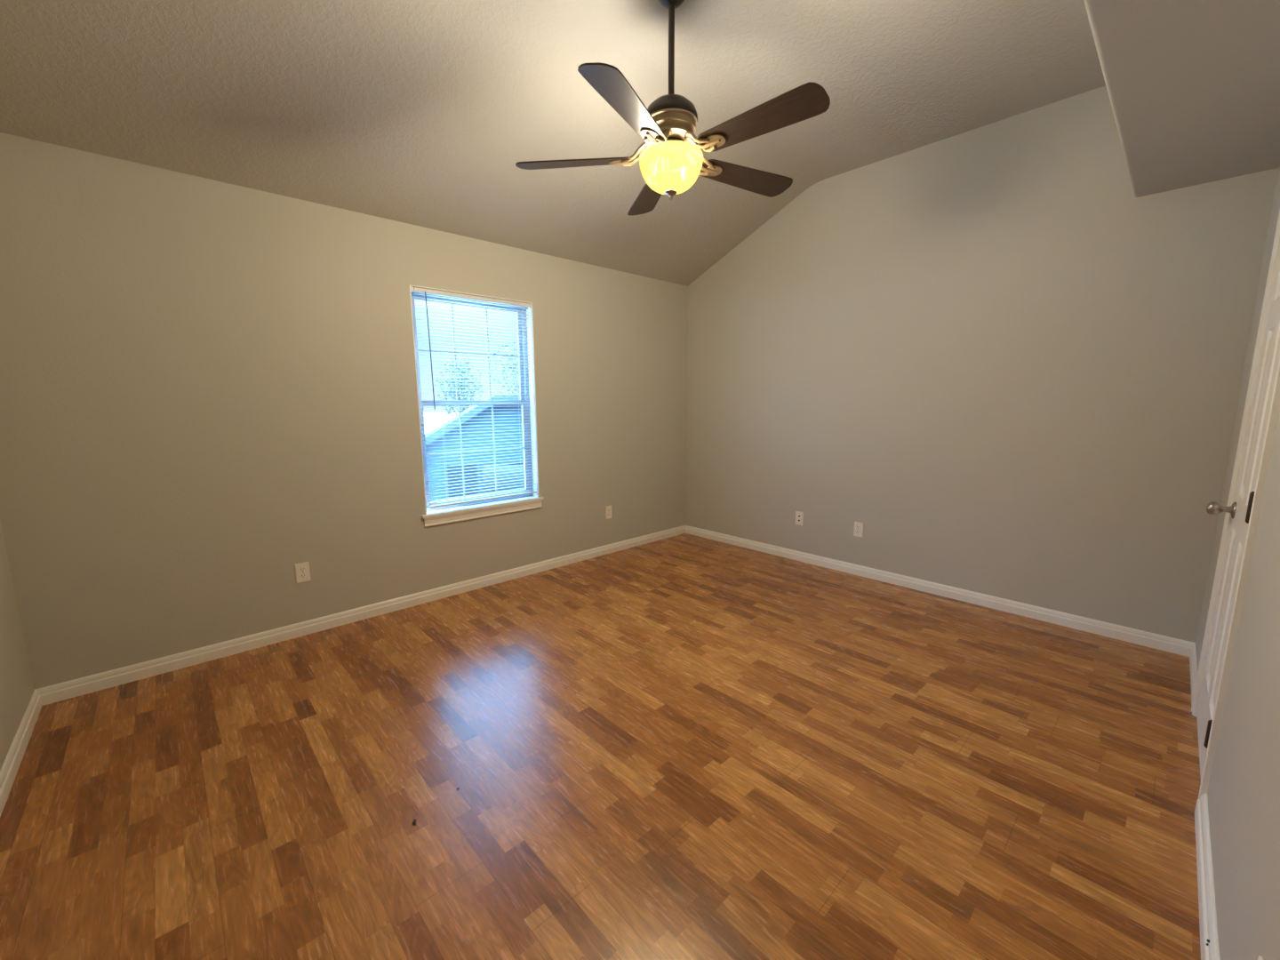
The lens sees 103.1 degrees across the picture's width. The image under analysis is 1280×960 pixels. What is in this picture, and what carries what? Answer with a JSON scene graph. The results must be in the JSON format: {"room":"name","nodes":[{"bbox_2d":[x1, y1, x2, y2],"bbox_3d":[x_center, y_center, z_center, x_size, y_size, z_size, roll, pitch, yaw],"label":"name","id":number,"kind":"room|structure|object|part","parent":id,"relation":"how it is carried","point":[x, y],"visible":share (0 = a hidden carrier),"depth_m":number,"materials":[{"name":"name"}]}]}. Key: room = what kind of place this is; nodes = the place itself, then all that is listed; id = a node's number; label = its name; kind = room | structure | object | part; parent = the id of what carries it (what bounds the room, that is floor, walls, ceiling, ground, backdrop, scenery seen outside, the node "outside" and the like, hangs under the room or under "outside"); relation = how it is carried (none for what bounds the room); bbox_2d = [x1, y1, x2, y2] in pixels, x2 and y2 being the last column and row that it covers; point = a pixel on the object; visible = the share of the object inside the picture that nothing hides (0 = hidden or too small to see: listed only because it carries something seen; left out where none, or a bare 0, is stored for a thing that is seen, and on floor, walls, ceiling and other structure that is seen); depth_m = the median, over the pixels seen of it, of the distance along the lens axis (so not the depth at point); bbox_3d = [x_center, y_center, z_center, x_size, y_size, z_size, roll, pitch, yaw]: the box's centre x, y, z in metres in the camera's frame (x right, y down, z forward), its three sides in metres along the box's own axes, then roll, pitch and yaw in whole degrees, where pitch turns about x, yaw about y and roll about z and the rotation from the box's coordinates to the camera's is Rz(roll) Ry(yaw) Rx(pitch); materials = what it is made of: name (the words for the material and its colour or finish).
{"room":"empty bedroom","nodes":[
{"label":"empty bedroom","id":0,"kind":"room"},
{"bbox_2d":[0,520,34,770],"bbox_3d":[-1.511,-0.262,0.699,0.120,3.263,3.975,-9,12,-43],"label":"wall","id":1,"kind":"structure","parent":0,"point":[17,688],"depth_m":2.07,"materials":[{"name":"paint"}]},
{"bbox_2d":[0,689,41,816],"bbox_3d":[-1.459,1.184,0.975,0.014,0.080,3.685,-9,12,-43],"label":"baseboard","id":2,"kind":"structure","parent":1,"relation":"attached to","point":[9,770],"depth_m":1.95,"materials":[{"name":"paint"}]},
{"bbox_2d":[0,132,687,689],"bbox_3d":[-1.182,-0.395,3.655,4.627,2.610,0.140,-9,12,-43],"label":"wall","id":3,"kind":"structure","parent":0,"point":[208,388],"depth_m":2.70,"materials":[{"name":"paint"}]},
{"bbox_2d":[294,561,311,583],"bbox_3d":[-1.960,0.538,2.954,0.070,0.114,0.008,-9,12,-43],"label":"wall outlet","id":4,"kind":"object","parent":3,"relation":"attached to","point":[302,572],"visible":1,"depth_m":2.95,"materials":[{"name":"white plastic"}]},
{"bbox_2d":[298,567,305,572],"bbox_3d":[-1.958,0.519,2.950,0.034,0.028,0.003,-9,12,-43],"label":"socket","id":5,"kind":"object","parent":4,"relation":"attached to","point":[300,569],"depth_m":2.95,"materials":[{"name":"white plastic"}]},
{"bbox_2d":[299,573,306,578],"bbox_3d":[-1.958,0.557,2.956,0.034,0.028,0.003,-9,12,-43],"label":"socket","id":6,"kind":"object","parent":4,"relation":"attached to","point":[301,575],"depth_m":2.95,"materials":[{"name":"white plastic"}]},
{"bbox_2d":[35,525,685,705],"bbox_3d":[-1.124,0.745,3.776,4.387,0.080,0.014,-9,12,-43],"label":"baseboard","id":7,"kind":"structure","parent":3,"relation":"attached to","point":[67,690],"depth_m":2.98,"materials":[{"name":"paint"}]},
{"bbox_2d":[409,284,543,527],"bbox_3d":[-1.158,-0.510,3.639,0.936,1.554,0.161,-9,12,-43],"label":"window","id":8,"kind":"structure","parent":3,"relation":"in","point":[476,509],"depth_m":3.75,"materials":[{"name":"white wood"}]},
{"bbox_3d":[-1.202,-0.898,3.629,0.822,0.722,0.020,-9,12,-43],"label":"sash","id":9,"kind":"part","parent":8,"relation":"part of","materials":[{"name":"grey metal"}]},
{"bbox_2d":[410,286,536,508],"bbox_3d":[-1.130,-0.561,3.610,0.876,1.432,0.044,-9,12,-43],"label":"window blind","id":10,"kind":"object","parent":8,"relation":"attached to","point":[412,289],"visible":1,"depth_m":3.57,"materials":[{"name":"white plastic"}]},
{"bbox_3d":[-1.337,-0.523,3.426,0.001,1.392,0.030,-9,12,-43],"label":"ladder cord","id":11,"kind":"part","parent":10,"relation":"part of","materials":[{"name":"white fabric"}]},
{"bbox_3d":[-1.131,-1.255,3.511,0.845,0.026,0.028,-9,12,-43],"label":"head rail","id":12,"kind":"part","parent":10,"relation":"part of","materials":[{"name":"white plastic"}]},
{"bbox_3d":[-1.125,0.139,3.729,0.837,0.012,0.025,-9,12,-43],"label":"rail","id":13,"kind":"part","parent":10,"relation":"part of","materials":[{"name":"white plastic"}]},
{"bbox_3d":[-0.907,-0.588,3.827,0.001,1.392,0.030,-9,12,-43],"label":"ladder cord","id":14,"kind":"part","parent":10,"relation":"part of","materials":[{"name":"white fabric"}]},
{"bbox_3d":[-1.183,-0.213,3.720,0.822,0.729,0.021,-9,12,-43],"label":"sash","id":15,"kind":"part","parent":8,"relation":"part of","materials":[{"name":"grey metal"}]},
{"bbox_3d":[-1.138,0.192,3.730,0.936,0.020,0.111,-9,12,-43],"label":"sill","id":16,"kind":"part","parent":8,"relation":"part of","materials":[{"name":"paint"}]},
{"bbox_2d":[605,505,611,519],"bbox_3d":[-0.276,0.287,4.518,0.070,0.114,0.008,-9,12,-43],"label":"wall outlet","id":17,"kind":"object","parent":3,"relation":"attached to","point":[608,509],"visible":1,"depth_m":4.51,"materials":[{"name":"white plastic"}]},
{"bbox_2d":[0,0,1105,286],"bbox_3d":[0.124,-1.767,2.027,4.627,0.814,3.975,-9,12,-43],"label":"ceiling","id":18,"kind":"structure","parent":0,"point":[421,113],"depth_m":2.41,"materials":[{"name":"paint"}]},
{"bbox_2d":[515,0,830,215],"bbox_3d":[0.164,-1.569,2.046,1.258,0.812,1.230,-9,12,-43],"label":"ceiling fan","id":19,"kind":"object","parent":18,"relation":"hanging from","point":[670,156],"visible":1,"depth_m":1.99,"materials":[{"name":"brown wood"}]},
{"bbox_3d":[-0.272,-1.337,2.146,0.505,0.006,0.144,1,22,6],"label":"fan blade","id":20,"kind":"part","parent":19,"relation":"part of","materials":[{"name":"brown wood"}]},
{"bbox_3d":[-0.037,-1.275,1.740,0.144,0.006,0.505,17,15,21],"label":"fan blade","id":21,"kind":"part","parent":19,"relation":"part of","materials":[{"name":"brown wood"}]},
{"bbox_3d":[0.046,-1.393,2.492,0.144,0.006,0.505,-15,11,-9],"label":"fan blade","id":22,"kind":"part","parent":19,"relation":"part of","materials":[{"name":"brown wood"}]},
{"bbox_3d":[0.128,-1.271,2.112,0.263,0.139,0.263,-9,12,-43],"label":"lamp shade","id":23,"kind":"part","parent":19,"relation":"part of","materials":[{"name":"yellow glass"}]},
{"bbox_3d":[0.477,-1.365,2.300,0.505,0.006,0.144,-5,-3,-29],"label":"fan blade","id":24,"kind":"part","parent":19,"relation":"part of","materials":[{"name":"brown wood"}]},
{"bbox_3d":[0.426,-1.292,1.835,0.505,0.006,0.144,8,-1,42],"label":"fan blade","id":25,"kind":"part","parent":19,"relation":"part of","materials":[{"name":"brown wood"}]},
{"bbox_2d":[0,533,1200,959],"bbox_3d":[0.185,1.053,2.415,4.687,0.120,3.835,-9,12,-43],"label":"floor","id":26,"kind":"structure","parent":0,"point":[684,746],"depth_m":1.80,"materials":[{"name":"laminate"}]},
{"bbox_2d":[685,85,1278,642],"bbox_3d":[1.771,-0.753,3.748,0.120,3.263,3.975,-9,12,-43],"label":"wall","id":27,"kind":"structure","parent":0,"point":[1020,370],"depth_m":3.18,"materials":[{"name":"paint"}]},
{"bbox_2d":[795,511,803,525],"bbox_3d":[1.341,0.323,4.286,0.014,0.114,0.070,-9,12,-43],"label":"wall jack","id":28,"kind":"object","parent":27,"relation":"attached to","point":[799,516],"visible":1,"depth_m":4.29,"materials":[{"name":"white plastic"}]},
{"bbox_2d":[853,521,863,537],"bbox_3d":[1.687,0.383,3.928,0.008,0.114,0.070,-9,12,-43],"label":"wall outlet","id":29,"kind":"object","parent":27,"relation":"attached to","point":[858,531],"visible":1,"depth_m":3.92,"materials":[{"name":"white plastic"}]},
{"bbox_2d":[685,525,1194,656],"bbox_3d":[1.692,0.702,3.969,0.014,0.080,3.585,-9,12,-43],"label":"baseboard","id":30,"kind":"structure","parent":27,"relation":"attached to","point":[1167,644],"depth_m":3.38,"materials":[{"name":"paint"}]},
{"bbox_2d":[1195,165,1279,959],"bbox_3d":[1.337,-0.035,0.917,4.700,2.720,0.120,-9,12,-43],"label":"wall","id":31,"kind":"structure","parent":0,"point":[1244,792],"depth_m":1.24,"materials":[{"name":"paint"}]},
{"bbox_2d":[1083,0,1279,197],"bbox_3d":[1.228,-1.522,0.878,4.427,0.653,0.695,-9,12,-43],"label":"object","id":32,"kind":"structure","parent":31,"relation":"attached to","point":[1193,86],"depth_m":1.71,"materials":[{"name":"paint"}]},
{"bbox_2d":[1189,642,1197,705],"bbox_3d":[2.674,0.934,2.455,0.681,0.080,0.015,-9,12,-43],"label":"baseboard","id":33,"kind":"structure","parent":31,"relation":"attached to","point":[1193,663],"depth_m":2.47,"materials":[{"name":"paint"}]},
{"bbox_2d":[1194,793,1219,959],"bbox_3d":[0.774,1.223,0.658,2.956,0.080,0.020,-9,12,-43],"label":"baseboard","id":34,"kind":"structure","parent":31,"relation":"attached to","point":[1209,940],"depth_m":1.37,"materials":[{"name":"paint"}]},
{"bbox_2d":[1191,208,1279,799],"bbox_3d":[2.146,0.022,1.773,0.814,2.097,0.189,-9,12,-43],"label":"door","id":35,"kind":"structure","parent":31,"relation":"in","point":[1262,402],"depth_m":1.84,"materials":[{"name":"paint"}]},
{"bbox_3d":[2.307,0.115,2.021,0.067,0.067,0.077,-9,12,-43],"label":"knob","id":36,"kind":"part","parent":35,"relation":"part of","materials":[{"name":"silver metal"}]},
{"bbox_3d":[1.856,0.061,1.531,0.057,2.097,0.016,-9,12,-43],"label":"casing","id":37,"kind":"part","parent":35,"relation":"part of","materials":[{"name":"paint"}]},
{"label":"outside","id":38,"kind":"structure","parent":0,"visible":0},
{"bbox_2d":[424,412,458,433],"bbox_3d":[-100.343,-23.882,183.790,400.000,0.300,399.400,-9,12,-43],"label":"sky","id":39,"kind":"structure","parent":38,"point":[441,420],"depth_m":116.10,"materials":[{"name":"white"}]},
{"bbox_2d":[432,355,483,417],"bbox_3d":[-9.919,-3.474,28.083,2.708,6.610,2.726,-9,12,-43],"label":"tree","id":40,"kind":"object","parent":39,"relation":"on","point":[463,370],"visible":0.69,"depth_m":27.71,"materials":[{"name":"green plant"}]},
{"bbox_2d":[424,395,524,502],"bbox_3d":[-2.982,-0.681,17.467,12.000,4.290,11.700,-3,9,-18],"label":"neighbor house","id":41,"kind":"structure","parent":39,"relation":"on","point":[473,410],"depth_m":13.25,"materials":[{"name":"blue stone"}]},
{"bbox_3d":[-4.639,0.172,13.315,0.760,1.160,0.015,-3,9,-18],"label":"pane","id":42,"kind":"part","parent":41,"relation":"part of","materials":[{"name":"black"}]},
{"bbox_3d":[-3.119,0.088,13.809,0.760,1.160,0.015,-3,9,-18],"label":"pane","id":43,"kind":"part","parent":41,"relation":"part of","materials":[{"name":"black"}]},
{"bbox_2d":[489,342,519,395],"bbox_3d":[-6.645,-4.282,29.748,4.201,7.662,4.172,-9,12,-43],"label":"tree","id":44,"kind":"object","parent":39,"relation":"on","point":[508,359],"visible":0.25,"depth_m":29.25,"materials":[{"name":"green plant"}]}
]}

